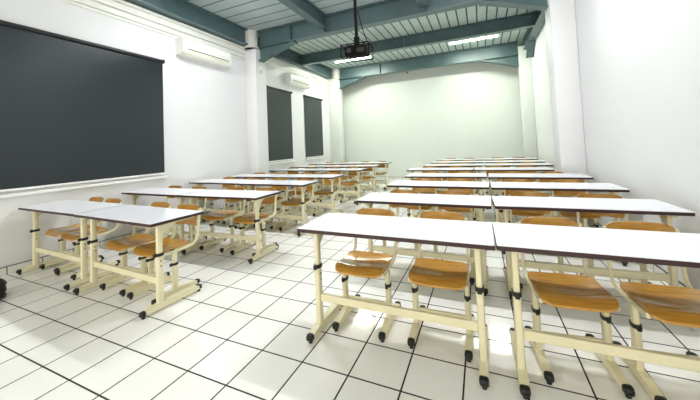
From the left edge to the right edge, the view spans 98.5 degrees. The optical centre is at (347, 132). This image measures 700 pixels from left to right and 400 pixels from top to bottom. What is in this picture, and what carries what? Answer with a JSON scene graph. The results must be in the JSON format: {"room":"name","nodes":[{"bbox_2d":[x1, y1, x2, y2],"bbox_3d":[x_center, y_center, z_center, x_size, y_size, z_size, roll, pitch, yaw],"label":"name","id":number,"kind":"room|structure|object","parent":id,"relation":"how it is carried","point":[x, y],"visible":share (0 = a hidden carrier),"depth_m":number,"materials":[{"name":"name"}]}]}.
{"room":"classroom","nodes":[
{"label":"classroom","id":0,"kind":"room"},
{"bbox_2d":[0,0,331,267],"bbox_3d":[-3.050,-0.414,5.634,0.200,4.110,13.220,-3,-2,24],"label":"wall","id":1,"kind":"structure","parent":0,"point":[205,107],"depth_m":5.31,"materials":[{"name":"white paint"}]},
{"bbox_2d":[0,20,164,191],"bbox_3d":[-3.713,-0.299,3.782,0.070,1.946,2.952,-3,-2,24],"label":"roller blind","id":2,"kind":"object","parent":1,"relation":"attached to","point":[73,110],"visible":1,"depth_m":3.98,"materials":[{"name":"grey fabric"}]},
{"bbox_2d":[0,176,166,197],"bbox_3d":[-3.689,0.721,3.734,0.060,0.036,3.030,-3,-2,24],"label":"window sill","id":3,"kind":"structure","parent":1,"relation":"attached to","point":[157,177],"depth_m":3.94,"materials":[{"name":"white plastic"}]},
{"bbox_2d":[60,0,245,60],"bbox_3d":[-4.023,-1.893,3.311,0.076,0.306,8.130,-3,-2,24],"label":"trim","id":4,"kind":"structure","parent":1,"relation":"attached to","point":[142,14],"depth_m":5.08,"materials":[{"name":"white paint"}]},
{"bbox_2d":[0,183,318,275],"bbox_3d":[-3.054,1.579,5.093,0.012,0.090,12.300,-3,-2,24],"label":"baseboard","id":5,"kind":"structure","parent":1,"relation":"attached to","point":[13,268],"depth_m":3.70,"materials":[{"name":"tile"}]},
{"bbox_2d":[175,37,230,67],"bbox_3d":[-2.776,-1.540,5.894,0.214,0.292,1.125,-3,-2,24],"label":"air conditioner","id":6,"kind":"object","parent":1,"relation":"attached to","point":[184,47],"visible":1,"depth_m":5.72,"materials":[{"name":"white plastic"}]},
{"bbox_2d":[266,85,293,161],"bbox_3d":[-1.801,-0.212,8.102,0.070,1.946,1.122,-3,-2,24],"label":"roller blind","id":7,"kind":"object","parent":1,"relation":"attached to","point":[279,108],"visible":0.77,"depth_m":8.06,"materials":[{"name":"grey fabric"}]},
{"bbox_2d":[269,160,295,164],"bbox_3d":[-1.772,0.808,8.068,0.060,0.036,1.290,-3,-2,24],"label":"window sill","id":8,"kind":"structure","parent":1,"relation":"attached to","point":[294,160],"depth_m":8.00,"materials":[{"name":"white plastic"}]},
{"bbox_2d":[266,59,328,84],"bbox_3d":[-1.475,-1.826,9.105,0.052,0.165,3.810,-3,-2,24],"label":"trim","id":9,"kind":"structure","parent":1,"relation":"attached to","point":[272,62],"depth_m":8.86,"materials":[{"name":"white paint"}]},
{"bbox_2d":[285,72,310,88],"bbox_3d":[-1.451,-1.510,8.892,0.214,0.304,1.050,-3,-2,24],"label":"air conditioner","id":10,"kind":"object","parent":1,"relation":"attached to","point":[291,79],"visible":1,"depth_m":8.71,"materials":[{"name":"white plastic"}]},
{"bbox_2d":[303,95,323,157],"bbox_3d":[-1.073,-0.179,9.748,0.070,1.946,1.122,-3,-2,24],"label":"roller blind","id":11,"kind":"object","parent":1,"relation":"attached to","point":[313,106],"visible":1,"depth_m":9.71,"materials":[{"name":"grey fabric"}]},
{"bbox_2d":[245,48,269,204],"bbox_3d":[-2.114,-0.135,7.074,0.312,3.585,0.360,-3,-2,24],"label":"column","id":12,"kind":"structure","parent":0,"point":[256,93],"depth_m":6.94,"materials":[{"name":"white paint"}]},
{"bbox_2d":[244,29,258,49],"bbox_3d":[-2.241,-2.139,7.006,0.333,0.417,0.333,-3,-2,24],"label":"stub","id":13,"kind":"object","parent":12,"relation":"on","point":[251,36],"visible":0.77,"depth_m":6.88,"materials":[{"name":"white paint"}]},
{"bbox_2d":[328,78,344,176],"bbox_3d":[-0.388,-0.098,10.870,0.402,3.660,0.360,-3,-2,24],"label":"column","id":14,"kind":"structure","parent":0,"point":[337,145],"depth_m":10.73,"materials":[{"name":"paint"}]},
{"bbox_2d":[331,69,339,78],"bbox_3d":[-0.424,-2.103,10.894,0.333,0.342,0.333,-3,-2,24],"label":"stub","id":15,"kind":"object","parent":14,"relation":"on","point":[335,72],"visible":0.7,"depth_m":10.77,"materials":[{"name":"white paint"}]},
{"bbox_2d":[0,179,699,399],"bbox_3d":[0.018,1.510,4.238,6.721,0.100,13.220,-3,-2,24],"label":"floor","id":16,"kind":"structure","parent":0,"point":[241,336],"depth_m":2.04,"materials":[{"name":"tile"}]},
{"bbox_2d":[0,278,6,298],"bbox_3d":[-3.274,1.461,2.765,0.243,0.170,0.200,-3,-2,24],"label":"cable coil","id":17,"kind":"object","parent":16,"relation":"on","point":[3,282],"visible":1,"depth_m":2.78,"materials":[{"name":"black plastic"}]},
{"bbox_2d":[16,200,125,290],"bbox_3d":[-3.087,1.190,3.367,1.221,0.736,0.544,-3,-2,25],"label":"school desk","id":18,"kind":"object","parent":16,"relation":"on","point":[66,207],"visible":0.87,"depth_m":3.26,"materials":[{"name":"beige paint"}]},
{"bbox_2d":[39,197,105,271],"bbox_3d":[-3.287,1.202,3.641,0.382,0.750,0.526,-3,-2,25],"label":"chair","id":19,"kind":"object","parent":16,"relation":"on","point":[54,232],"visible":0.48,"depth_m":3.58,"materials":[{"name":"brown wood"}]},
{"bbox_2d":[54,198,122,279],"bbox_3d":[-2.924,1.179,3.447,0.382,0.750,0.526,-3,-2,25],"label":"chair","id":20,"kind":"object","parent":16,"relation":"on","point":[72,235],"visible":0.51,"depth_m":3.42,"materials":[{"name":"brown wood"}]},
{"bbox_2d":[99,202,171,296],"bbox_3d":[-2.105,1.128,3.043,0.382,0.750,0.526,-4,-2,26],"label":"chair","id":21,"kind":"object","parent":16,"relation":"on","point":[122,244],"visible":0.65,"depth_m":2.96,"materials":[{"name":"brown wood"}]},
{"bbox_2d":[73,204,202,319],"bbox_3d":[-1.969,1.121,2.817,1.221,0.736,0.544,-4,-2,26],"label":"school desk","id":22,"kind":"object","parent":16,"relation":"on","point":[161,219],"visible":0.98,"depth_m":2.69,"materials":[{"name":"beige paint"}]},
{"bbox_2d":[127,204,201,304],"bbox_3d":[-1.693,1.103,2.839,0.382,0.750,0.526,-3,-2,25],"label":"chair","id":23,"kind":"object","parent":16,"relation":"on","point":[146,250],"visible":0.8,"depth_m":2.79,"materials":[{"name":"brown wood"}]},
{"bbox_2d":[121,187,207,250],"bbox_3d":[-2.631,1.208,4.326,1.221,0.736,0.544,-3,-2,25],"label":"school desk","id":24,"kind":"object","parent":16,"relation":"on","point":[169,192],"visible":0.41,"depth_m":4.23,"materials":[{"name":"beige paint"}]},
{"bbox_2d":[149,185,181,239],"bbox_3d":[-2.819,1.218,4.575,0.382,0.750,0.526,-3,-2,25],"label":"chair","id":25,"kind":"object","parent":16,"relation":"on","point":[152,232],"visible":0.09,"depth_m":4.62,"materials":[{"name":"brown wood"}]},
{"bbox_2d":[173,186,206,240],"bbox_3d":[-2.322,1.188,4.334,0.382,0.750,0.526,-3,-2,25],"label":"chair","id":26,"kind":"object","parent":16,"relation":"on","point":[186,233],"visible":0.17,"depth_m":4.42,"materials":[{"name":"brown wood"}]},
{"bbox_2d":[203,177,235,222],"bbox_3d":[-2.366,1.240,5.632,0.382,0.750,0.526,-3,-2,24],"label":"chair","id":27,"kind":"object","parent":16,"relation":"on","point":[222,185],"visible":0.3,"depth_m":5.64,"materials":[{"name":"brown wood"}]},
{"bbox_2d":[199,187,245,252],"bbox_3d":[-1.669,1.150,4.088,0.382,0.750,0.526,-3,-2,21],"label":"chair","id":28,"kind":"object","parent":16,"relation":"on","point":[221,214],"visible":0.73,"depth_m":4.04,"materials":[{"name":"brown wood"}]},
{"bbox_2d":[189,179,255,228],"bbox_3d":[-2.195,1.229,5.350,1.221,0.736,0.544,-3,-2,25],"label":"school desk","id":29,"kind":"object","parent":16,"relation":"on","point":[236,182],"visible":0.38,"depth_m":5.26,"materials":[{"name":"beige paint"}]},
{"bbox_2d":[179,189,279,263],"bbox_3d":[-1.491,1.139,3.820,1.221,0.736,0.544,-3,-2,22],"label":"school desk","id":30,"kind":"object","parent":16,"relation":"on","point":[257,196],"visible":0.78,"depth_m":3.69,"materials":[{"name":"beige paint"}]},
{"bbox_2d":[222,178,256,224],"bbox_3d":[-1.904,1.210,5.369,0.382,0.750,0.526,-4,-2,26],"label":"chair","id":31,"kind":"object","parent":16,"relation":"on","point":[253,187],"visible":0.3,"depth_m":5.29,"materials":[{"name":"brown wood"}]},
{"bbox_2d":[238,173,265,211],"bbox_3d":[-2.008,1.255,6.416,0.382,0.750,0.526,-3,-2,23],"label":"chair","id":32,"kind":"object","parent":16,"relation":"on","point":[254,173],"visible":0.25,"depth_m":6.53,"materials":[{"name":"brown wood"}]},
{"bbox_2d":[230,188,276,256],"bbox_3d":[-1.178,1.120,3.851,0.382,0.750,0.526,-3,-2,23],"label":"chair","id":33,"kind":"object","parent":16,"relation":"on","point":[248,218],"visible":0.74,"depth_m":3.83,"materials":[{"name":"brown wood"}]},
{"bbox_2d":[227,174,287,213],"bbox_3d":[-1.825,1.244,6.154,1.221,0.736,0.544,-3,-2,24],"label":"school desk","id":34,"kind":"object","parent":16,"relation":"on","point":[272,176],"visible":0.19,"depth_m":6.08,"materials":[{"name":"beige paint"}]},
{"bbox_2d":[253,178,287,229],"bbox_3d":[-1.266,1.171,5.054,0.382,0.750,0.526,-3,-2,25],"label":"chair","id":35,"kind":"object","parent":16,"relation":"on","point":[278,199],"visible":0.43,"depth_m":5.05,"materials":[{"name":"brown wood"}]},
{"bbox_2d":[259,173,285,211],"bbox_3d":[-1.514,1.226,6.189,0.382,0.750,0.526,-3,-2,24],"label":"chair","id":36,"kind":"object","parent":16,"relation":"on","point":[266,207],"visible":0.21,"depth_m":6.17,"materials":[{"name":"brown wood"}]},
{"bbox_2d":[239,180,318,236],"bbox_3d":[-1.084,1.160,4.794,1.221,0.736,0.544,-3,-2,25],"label":"school desk","id":37,"kind":"object","parent":16,"relation":"on","point":[302,184],"visible":0.63,"depth_m":4.63,"materials":[{"name":"beige paint"}]},
{"bbox_2d":[280,167,298,199],"bbox_3d":[-1.489,1.279,7.587,0.382,0.750,0.526,-3,-2,26],"label":"chair","id":38,"kind":"object","parent":16,"relation":"on","point":[288,172],"visible":0.22,"depth_m":7.77,"materials":[{"name":"brown wood"}]},
{"bbox_2d":[269,168,319,199],"bbox_3d":[-1.314,1.269,7.338,1.221,0.736,0.544,-3,-2,24],"label":"school desk","id":39,"kind":"object","parent":16,"relation":"on","point":[273,171],"visible":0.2,"depth_m":7.24,"materials":[{"name":"beige paint"}]},
{"bbox_2d":[279,178,313,230],"bbox_3d":[-0.796,1.141,4.807,0.382,0.750,0.526,-3,-2,25],"label":"chair","id":40,"kind":"object","parent":16,"relation":"on","point":[294,201],"visible":0.68,"depth_m":4.80,"materials":[{"name":"brown wood"}]},
{"bbox_2d":[289,173,315,213],"bbox_3d":[-0.888,1.186,5.856,0.382,0.750,0.526,-3,-2,22],"label":"chair","id":41,"kind":"object","parent":16,"relation":"on","point":[293,210],"visible":0.47,"depth_m":5.77,"materials":[{"name":"brown wood"}]},
{"bbox_2d":[275,174,343,213],"bbox_3d":[-0.702,1.176,5.625,1.221,0.736,0.544,-3,-2,24],"label":"school desk","id":42,"kind":"object","parent":16,"relation":"on","point":[331,177],"visible":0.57,"depth_m":5.47,"materials":[{"name":"beige paint"}]},
{"bbox_2d":[290,165,335,188],"bbox_3d":[-0.913,1.287,8.243,1.221,0.736,0.544,-3,-2,24],"label":"school desk","id":43,"kind":"object","parent":16,"relation":"on","point":[302,166],"visible":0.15,"depth_m":8.13,"materials":[{"name":"beige paint"}]},
{"bbox_2d":[313,173,340,216],"bbox_3d":[-0.383,1.158,5.682,0.382,0.750,0.526,-3,-2,23],"label":"chair","id":44,"kind":"object","parent":16,"relation":"on","point":[323,191],"visible":0.67,"depth_m":5.67,"materials":[{"name":"brown wood"}]},
{"bbox_2d":[320,167,341,201],"bbox_3d":[-0.385,1.211,7.051,0.382,0.750,0.526,-3,-2,24],"label":"chair","id":45,"kind":"object","parent":16,"relation":"on","point":[339,172],"visible":0.41,"depth_m":7.00,"materials":[{"name":"brown wood"}]},
{"bbox_2d":[310,162,351,180],"bbox_3d":[-0.489,1.306,9.203,1.221,0.736,0.544,-3,-2,24],"label":"school desk","id":46,"kind":"object","parent":16,"relation":"on","point":[341,163],"visible":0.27,"depth_m":9.11,"materials":[{"name":"beige paint"}]},
{"bbox_2d":[310,168,366,204],"bbox_3d":[-0.194,1.201,6.811,1.221,0.736,0.544,-3,-2,24],"label":"school desk","id":47,"kind":"object","parent":16,"relation":"on","point":[358,170],"visible":0.65,"depth_m":6.67,"materials":[{"name":"beige paint"}]},
{"bbox_2d":[339,164,356,194],"bbox_3d":[0.021,1.229,7.964,0.382,0.750,0.526,-3,-2,24],"label":"chair","id":48,"kind":"object","parent":16,"relation":"on","point":[345,176],"visible":0.48,"depth_m":7.91,"materials":[{"name":"brown wood"}]},
{"bbox_2d":[340,167,361,203],"bbox_3d":[0.091,1.182,6.831,0.382,0.750,0.526,-3,-2,25],"label":"chair","id":49,"kind":"object","parent":16,"relation":"on","point":[350,173],"visible":0.77,"depth_m":6.83,"materials":[{"name":"brown wood"}]},
{"bbox_2d":[331,165,380,192],"bbox_3d":[0.207,1.219,7.716,1.221,0.736,0.544,-3,-2,24],"label":"school desk","id":50,"kind":"object","parent":16,"relation":"on","point":[340,166],"visible":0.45,"depth_m":7.54,"materials":[{"name":"beige paint"}]},
{"bbox_2d":[355,161,370,188],"bbox_3d":[0.465,1.247,8.905,0.382,0.750,0.526,-3,-2,25],"label":"chair","id":51,"kind":"object","parent":16,"relation":"on","point":[363,173],"visible":0.34,"depth_m":8.82,"materials":[{"name":"brown wood"}]},
{"bbox_2d":[332,208,400,342],"bbox_3d":[0.152,1.002,2.263,0.382,0.750,0.526,-3,-2,24],"label":"chair","id":52,"kind":"object","parent":16,"relation":"on","point":[356,263],"visible":0.78,"depth_m":2.18,"materials":[{"name":"brown wood"}]},
{"bbox_2d":[359,164,376,193],"bbox_3d":[0.501,1.202,7.782,0.382,0.750,0.526,-3,-2,22],"label":"chair","id":53,"kind":"object","parent":16,"relation":"on","point":[368,168],"visible":0.63,"depth_m":7.79,"materials":[{"name":"brown wood"}]},
{"bbox_2d":[347,162,391,189],"bbox_3d":[0.632,1.238,8.676,1.221,0.736,0.544,-3,-2,24],"label":"school desk","id":54,"kind":"object","parent":16,"relation":"on","point":[384,163],"visible":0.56,"depth_m":8.45,"materials":[{"name":"beige paint"}]},
{"bbox_2d":[374,161,388,187],"bbox_3d":[0.957,1.219,8.709,0.382,0.750,0.526,-3,-2,25],"label":"chair","id":55,"kind":"object","parent":16,"relation":"on","point":[382,165],"visible":0.59,"depth_m":8.76,"materials":[{"name":"brown wood"}]},
{"bbox_2d":[297,213,494,389],"bbox_3d":[0.317,0.993,2.012,1.221,0.736,0.544,-3,-2,24],"label":"school desk","id":56,"kind":"object","parent":16,"relation":"on","point":[476,235],"visible":0.99,"depth_m":1.91,"materials":[{"name":"white laminate"}]},
{"bbox_2d":[382,190,423,259],"bbox_3d":[0.559,1.021,3.182,0.382,0.750,0.526,-3,-2,24],"label":"chair","id":57,"kind":"object","parent":16,"relation":"on","point":[392,191],"visible":0.09,"depth_m":3.36,"materials":[{"name":"brown wood"}]},
{"bbox_2d":[405,178,436,216],"bbox_3d":[1.021,1.040,4.176,0.382,0.750,0.526,-4,-2,27],"label":"chair","id":58,"kind":"object","parent":16,"relation":"on","point":[433,190],"visible":0.26,"depth_m":4.33,"materials":[{"name":"brown wood"}]},
{"bbox_2d":[356,192,491,295],"bbox_3d":[0.747,1.010,2.940,1.221,0.736,0.544,-3,-2,25],"label":"school desk","id":59,"kind":"object","parent":16,"relation":"on","point":[438,200],"visible":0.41,"depth_m":2.82,"materials":[{"name":"beige paint"}]},
{"bbox_2d":[421,166,438,189],"bbox_3d":[1.658,1.090,6.162,0.382,0.750,0.526,-3,-2,25],"label":"chair","id":60,"kind":"object","parent":16,"relation":"on","point":[424,166],"visible":0.07,"depth_m":6.41,"materials":[{"name":"brown wood"}]},
{"bbox_2d":[418,171,442,212],"bbox_3d":[1.394,1.059,5.085,0.382,0.750,0.526,-3,-2,25],"label":"chair","id":61,"kind":"object","parent":16,"relation":"on","point":[436,179],"visible":0.27,"depth_m":5.15,"materials":[{"name":"brown wood"}]},
{"bbox_2d":[387,180,488,221],"bbox_3d":[1.180,1.029,3.903,1.221,0.736,0.544,-3,-2,25],"label":"school desk","id":62,"kind":"object","parent":16,"relation":"on","point":[399,183],"visible":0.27,"depth_m":3.82,"materials":[{"name":"beige paint"}]},
{"bbox_2d":[406,167,473,172],"bbox_3d":[1.824,1.080,5.914,1.221,0.736,0.544,-3,-2,25],"label":"school desk","id":63,"kind":"object","parent":16,"relation":"on","point":[411,170],"visible":0.25,"depth_m":5.83,"materials":[{"name":"beige paint"}]},
{"bbox_2d":[407,211,473,362],"bbox_3d":[0.634,0.974,2.057,0.382,0.750,0.526,-3,-2,24],"label":"chair","id":64,"kind":"object","parent":16,"relation":"on","point":[435,273],"visible":0.73,"depth_m":1.97,"materials":[{"name":"brown wood"}]},
{"bbox_2d":[436,163,450,190],"bbox_3d":[2.193,1.099,6.988,0.382,0.750,0.526,-3,-2,23],"label":"chair","id":65,"kind":"object","parent":16,"relation":"on","point":[436,163],"visible":0.15,"depth_m":7.06,"materials":[{"name":"brown wood"}]},
{"bbox_2d":[404,173,486,217],"bbox_3d":[1.586,1.049,4.845,1.221,0.736,0.544,-3,-2,24],"label":"school desk","id":66,"kind":"object","parent":16,"relation":"on","point":[411,176],"visible":0.38,"depth_m":4.80,"materials":[{"name":"beige paint"}]},
{"bbox_2d":[423,164,482,195],"bbox_3d":[2.371,1.089,6.745,1.221,0.736,0.544,-3,-2,24],"label":"school desk","id":67,"kind":"object","parent":16,"relation":"on","point":[436,165],"visible":0.31,"depth_m":6.60,"materials":[{"name":"beige paint"}]},
{"bbox_2d":[433,190,474,284],"bbox_3d":[1.042,0.993,2.983,0.382,0.750,0.526,-3,-2,25],"label":"chair","id":68,"kind":"object","parent":16,"relation":"on","point":[447,192],"visible":0.19,"depth_m":3.11,"materials":[{"name":"brown wood"}]},
{"bbox_2d":[446,166,464,189],"bbox_3d":[2.135,1.061,5.945,0.382,0.750,0.526,-3,-2,25],"label":"chair","id":69,"kind":"object","parent":16,"relation":"on","point":[450,166],"visible":0.13,"depth_m":6.19,"materials":[{"name":"brown wood"}]},
{"bbox_2d":[431,161,482,181],"bbox_3d":[2.772,1.106,7.600,1.221,0.736,0.544,-3,-2,24],"label":"school desk","id":70,"kind":"object","parent":16,"relation":"on","point":[433,162],"visible":0.27,"depth_m":7.50,"materials":[{"name":"beige paint"}]},
{"bbox_2d":[436,158,482,178],"bbox_3d":[3.155,1.122,8.448,1.221,0.736,0.544,-3,-2,24],"label":"school desk","id":71,"kind":"object","parent":16,"relation":"on","point":[479,159],"visible":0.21,"depth_m":8.34,"materials":[{"name":"beige paint"}]},
{"bbox_2d":[444,179,475,220],"bbox_3d":[1.475,1.012,3.947,0.382,0.750,0.526,-3,-2,24],"label":"chair","id":72,"kind":"object","parent":16,"relation":"on","point":[470,191],"visible":0.27,"depth_m":4.06,"materials":[{"name":"brown wood"}]},
{"bbox_2d":[454,171,478,221],"bbox_3d":[1.894,1.029,4.862,0.382,0.750,0.526,-3,-2,24],"label":"chair","id":73,"kind":"object","parent":16,"relation":"on","point":[472,179],"visible":0.23,"depth_m":5.01,"materials":[{"name":"brown wood"}]},
{"bbox_2d":[485,166,504,200],"bbox_3d":[2.791,1.022,5.650,0.382,0.750,0.526,-3,-2,25],"label":"chair","id":74,"kind":"object","parent":16,"relation":"on","point":[487,172],"visible":0.17,"depth_m":5.86,"materials":[{"name":"brown wood"}]},
{"bbox_2d":[484,158,537,181],"bbox_3d":[4.280,1.054,7.919,1.221,0.736,0.544,-3,-2,24],"label":"school desk","id":75,"kind":"object","parent":16,"relation":"on","point":[485,159],"visible":0.26,"depth_m":7.90,"materials":[{"name":"beige paint"}]},
{"bbox_2d":[474,167,553,214],"bbox_3d":[2.948,1.012,5.392,1.221,0.736,0.544,-3,-2,24],"label":"school desk","id":76,"kind":"object","parent":16,"relation":"on","point":[479,169],"visible":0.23,"depth_m":5.34,"materials":[{"name":"beige paint"}]},
{"bbox_2d":[484,160,545,192],"bbox_3d":[3.885,1.037,7.043,1.221,0.736,0.544,-3,-2,24],"label":"school desk","id":77,"kind":"object","parent":16,"relation":"on","point":[508,161],"visible":0.26,"depth_m":6.96,"materials":[{"name":"beige paint"}]},
{"bbox_2d":[500,171,530,219],"bbox_3d":[2.538,0.990,4.563,0.382,0.750,0.526,-3,-2,24],"label":"chair","id":78,"kind":"object","parent":16,"relation":"on","point":[501,180],"visible":0.09,"depth_m":4.80,"materials":[{"name":"brown wood"}]},
{"bbox_2d":[484,163,553,194],"bbox_3d":[3.501,1.021,6.213,1.221,0.736,0.544,-3,-2,24],"label":"school desk","id":79,"kind":"object","parent":16,"relation":"on","point":[490,164],"visible":0.32,"depth_m":6.17,"materials":[{"name":"beige paint"}]},
{"bbox_2d":[504,179,544,222],"bbox_3d":[2.119,0.972,3.631,0.382,0.750,0.526,-3,-2,22],"label":"chair","id":80,"kind":"object","parent":16,"relation":"on","point":[508,192],"visible":0.2,"depth_m":3.81,"materials":[{"name":"brown wood"}]},
{"bbox_2d":[516,166,537,181],"bbox_3d":[3.252,0.994,5.431,0.382,0.750,0.526,-3,-2,23],"label":"chair","id":81,"kind":"object","parent":16,"relation":"on","point":[516,166],"visible":0.09,"depth_m":5.63,"materials":[{"name":"brown wood"}]},
{"bbox_2d":[521,162,542,192],"bbox_3d":[3.818,1.002,6.261,0.382,0.750,0.526,-3,-2,24],"label":"chair","id":82,"kind":"object","parent":16,"relation":"on","point":[521,162],"visible":0.07,"depth_m":6.38,"materials":[{"name":"brown wood"}]},
{"bbox_2d":[508,192,563,290],"bbox_3d":[1.691,0.955,2.713,0.382,0.750,0.526,-3,-2,24],"label":"chair","id":83,"kind":"object","parent":16,"relation":"on","point":[529,194],"visible":0.19,"depth_m":2.91,"materials":[{"name":"brown wood"}]},
{"bbox_2d":[488,173,592,226],"bbox_3d":[2.711,0.981,4.316,1.221,0.736,0.544,-3,-2,24],"label":"school desk","id":84,"kind":"object","parent":16,"relation":"on","point":[495,176],"visible":0.42,"depth_m":4.26,"materials":[{"name":"beige paint"}]},
{"bbox_2d":[538,171,573,219],"bbox_3d":[2.997,0.962,4.336,0.382,0.750,0.526,-3,-2,25],"label":"chair","id":85,"kind":"object","parent":16,"relation":"on","point":[539,180],"visible":0.16,"depth_m":4.54,"materials":[{"name":"brown wood"}]},
{"bbox_2d":[490,182,629,265],"bbox_3d":[2.302,0.962,3.382,1.221,0.736,0.544,-3,-2,24],"label":"school desk","id":86,"kind":"object","parent":16,"relation":"on","point":[611,188],"visible":0.59,"depth_m":3.31,"materials":[{"name":"beige paint"}]},
{"bbox_2d":[518,217,634,398],"bbox_3d":[1.271,0.935,1.764,0.382,0.750,0.526,-3,-2,18],"label":"chair","id":87,"kind":"object","parent":16,"relation":"on","point":[568,291],"visible":0.73,"depth_m":1.67,"materials":[{"name":"brown wood"}]},
{"bbox_2d":[552,179,600,227],"bbox_3d":[2.603,0.944,3.445,0.382,0.750,0.526,-3,-2,25],"label":"chair","id":88,"kind":"object","parent":16,"relation":"on","point":[556,193],"visible":0.3,"depth_m":3.60,"materials":[{"name":"brown wood"}]},
{"bbox_2d":[491,196,694,298],"bbox_3d":[1.884,0.944,2.461,1.221,0.736,0.544,-3,-2,22],"label":"school desk","id":89,"kind":"object","parent":16,"relation":"on","point":[666,212],"visible":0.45,"depth_m":2.36,"materials":[{"name":"beige paint"}]},
{"bbox_2d":[492,222,699,399],"bbox_3d":[1.443,0.926,1.531,1.221,0.736,0.544,-3,-2,23],"label":"school desk","id":90,"kind":"object","parent":16,"relation":"on","point":[635,246],"visible":1,"depth_m":1.53,"materials":[{"name":"beige paint"}]},
{"bbox_2d":[575,193,647,283],"bbox_3d":[2.182,0.925,2.488,0.382,0.750,0.526,-3,-2,23],"label":"chair","id":91,"kind":"object","parent":16,"relation":"on","point":[643,267],"visible":0.13,"depth_m":2.66,"materials":[{"name":"brown wood"}]},
{"bbox_2d":[602,221,699,399],"bbox_3d":[1.683,0.911,1.580,0.382,0.750,0.526,-3,-2,20],"label":"chair","id":92,"kind":"object","parent":16,"relation":"on","point":[674,305],"visible":0.65,"depth_m":1.56,"materials":[{"name":"brown wood"}]},
{"bbox_2d":[186,0,534,71],"bbox_3d":[-0.157,-2.601,4.398,6.721,0.120,13.220,-3,-2,24],"label":"ceiling","id":93,"kind":"structure","parent":0,"point":[473,14],"depth_m":6.87,"materials":[{"name":"grey metal"}]},
{"bbox_2d":[125,0,247,46],"bbox_3d":[-3.957,-2.241,3.281,0.186,0.357,8.115,-3,-2,24],"label":"beam","id":94,"kind":"structure","parent":93,"relation":"attached to","point":[183,11],"depth_m":5.72,"materials":[{"name":"teal paint"}]},
{"bbox_2d":[258,37,331,77],"bbox_3d":[-1.401,-2.145,9.096,0.150,0.315,3.780,-3,-2,24],"label":"beam","id":95,"kind":"structure","parent":93,"relation":"attached to","point":[288,55],"depth_m":8.96,"materials":[{"name":"teal paint"}]},
{"bbox_2d":[278,0,326,28],"bbox_3d":[-2.169,-2.384,2.550,0.165,0.279,8.220,-3,-2,24],"label":"ceiling beam","id":96,"kind":"structure","parent":93,"relation":"attached to","point":[305,9],"depth_m":5.71,"materials":[{"name":"teal paint"}]},
{"bbox_2d":[335,56,370,62],"bbox_3d":[0.157,-2.320,9.525,1.234,0.064,0.090,-3,-2,24],"label":"ceiling light","id":97,"kind":"object","parent":93,"relation":"attached to","point":[337,61],"visible":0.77,"depth_m":9.59,"materials":[{"name":"white plastic"}]},
{"bbox_2d":[340,0,373,62],"bbox_3d":[0.081,-1.726,3.608,0.341,1.702,0.251,-3,-2,17],"label":"ceiling projector","id":98,"kind":"object","parent":93,"relation":"hanging from","point":[358,50],"visible":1,"depth_m":3.54,"materials":[{"name":"black plastic"}]},
{"bbox_2d":[257,0,547,62],"bbox_3d":[0.547,-2.156,5.937,5.688,0.702,0.188,-3,-2,24],"label":"cross beam","id":99,"kind":"structure","parent":93,"relation":"attached to","point":[275,40],"depth_m":5.98,"materials":[{"name":"teal paint"}]},
{"bbox_2d":[301,12,537,65],"bbox_3d":[1.376,-2.320,7.837,6.312,0.297,0.150,-3,-2,24],"label":"cross beam","id":100,"kind":"structure","parent":93,"relation":"attached to","point":[527,20],"depth_m":7.42,"materials":[{"name":"teal paint"}]},
{"bbox_2d":[415,0,427,7],"bbox_3d":[-0.292,-2.496,1.722,0.165,0.279,8.220,-3,-2,24],"label":"ceiling beam","id":101,"kind":"structure","parent":93,"relation":"attached to","point":[421,3],"depth_m":5.34,"materials":[{"name":"teal paint"}]},
{"bbox_2d":[339,41,518,88],"bbox_3d":[2.287,-2.078,9.726,5.622,0.711,0.188,-3,-2,24],"label":"cross beam","id":102,"kind":"structure","parent":93,"relation":"attached to","point":[503,53],"depth_m":9.47,"materials":[{"name":"teal paint"}]},
{"bbox_2d":[449,34,497,44],"bbox_3d":[3.364,-2.511,8.110,1.234,0.064,0.090,-3,-2,24],"label":"ceiling light","id":103,"kind":"object","parent":93,"relation":"attached to","point":[492,35],"visible":0.94,"depth_m":8.07,"materials":[{"name":"white plastic"}]},
{"bbox_2d":[523,10,544,57],"bbox_3d":[4.199,-2.321,6.621,0.174,0.630,3.780,-3,-2,24],"label":"beam","id":104,"kind":"structure","parent":93,"relation":"attached to","point":[531,34],"depth_m":7.43,"materials":[{"name":"teal paint"}]},
{"bbox_2d":[342,61,523,176],"bbox_3d":[2.563,-0.471,10.272,6.321,4.110,0.200,-3,-2,24],"label":"wall","id":105,"kind":"structure","parent":0,"point":[417,118],"depth_m":10.04,"materials":[{"name":"paint"}]},
{"bbox_2d":[354,177,487,179],"bbox_3d":[2.605,1.533,10.097,6.281,0.090,0.012,-3,-2,24],"label":"baseboard","id":106,"kind":"structure","parent":105,"relation":"attached to","point":[354,177],"depth_m":10.52,"materials":[{"name":"tile"}]},
{"bbox_2d":[518,46,538,172],"bbox_3d":[5.061,-0.505,8.467,0.291,3.825,0.360,-3,-2,24],"label":"column","id":107,"kind":"structure","parent":0,"point":[525,65],"depth_m":8.32,"materials":[{"name":"paint"}]},
{"bbox_2d":[545,0,589,222],"bbox_3d":[3.369,-0.573,4.673,0.315,3.810,0.390,-3,-2,24],"label":"column","id":108,"kind":"structure","parent":0,"point":[560,18],"depth_m":4.51,"materials":[{"name":"white paint"}]},
{"bbox_2d":[531,0,699,289],"bbox_3d":[2.907,-0.768,3.005,0.200,4.110,13.220,-3,-2,24],"label":"wall","id":109,"kind":"structure","parent":0,"point":[639,60],"depth_m":2.84,"materials":[{"name":"white paint"}]},
{"bbox_2d":[551,191,685,286],"bbox_3d":[2.709,1.236,2.550,0.012,0.090,12.300,-3,-2,24],"label":"baseboard","id":110,"kind":"structure","parent":109,"relation":"attached to","point":[654,268],"depth_m":2.72,"materials":[{"name":"tile"}]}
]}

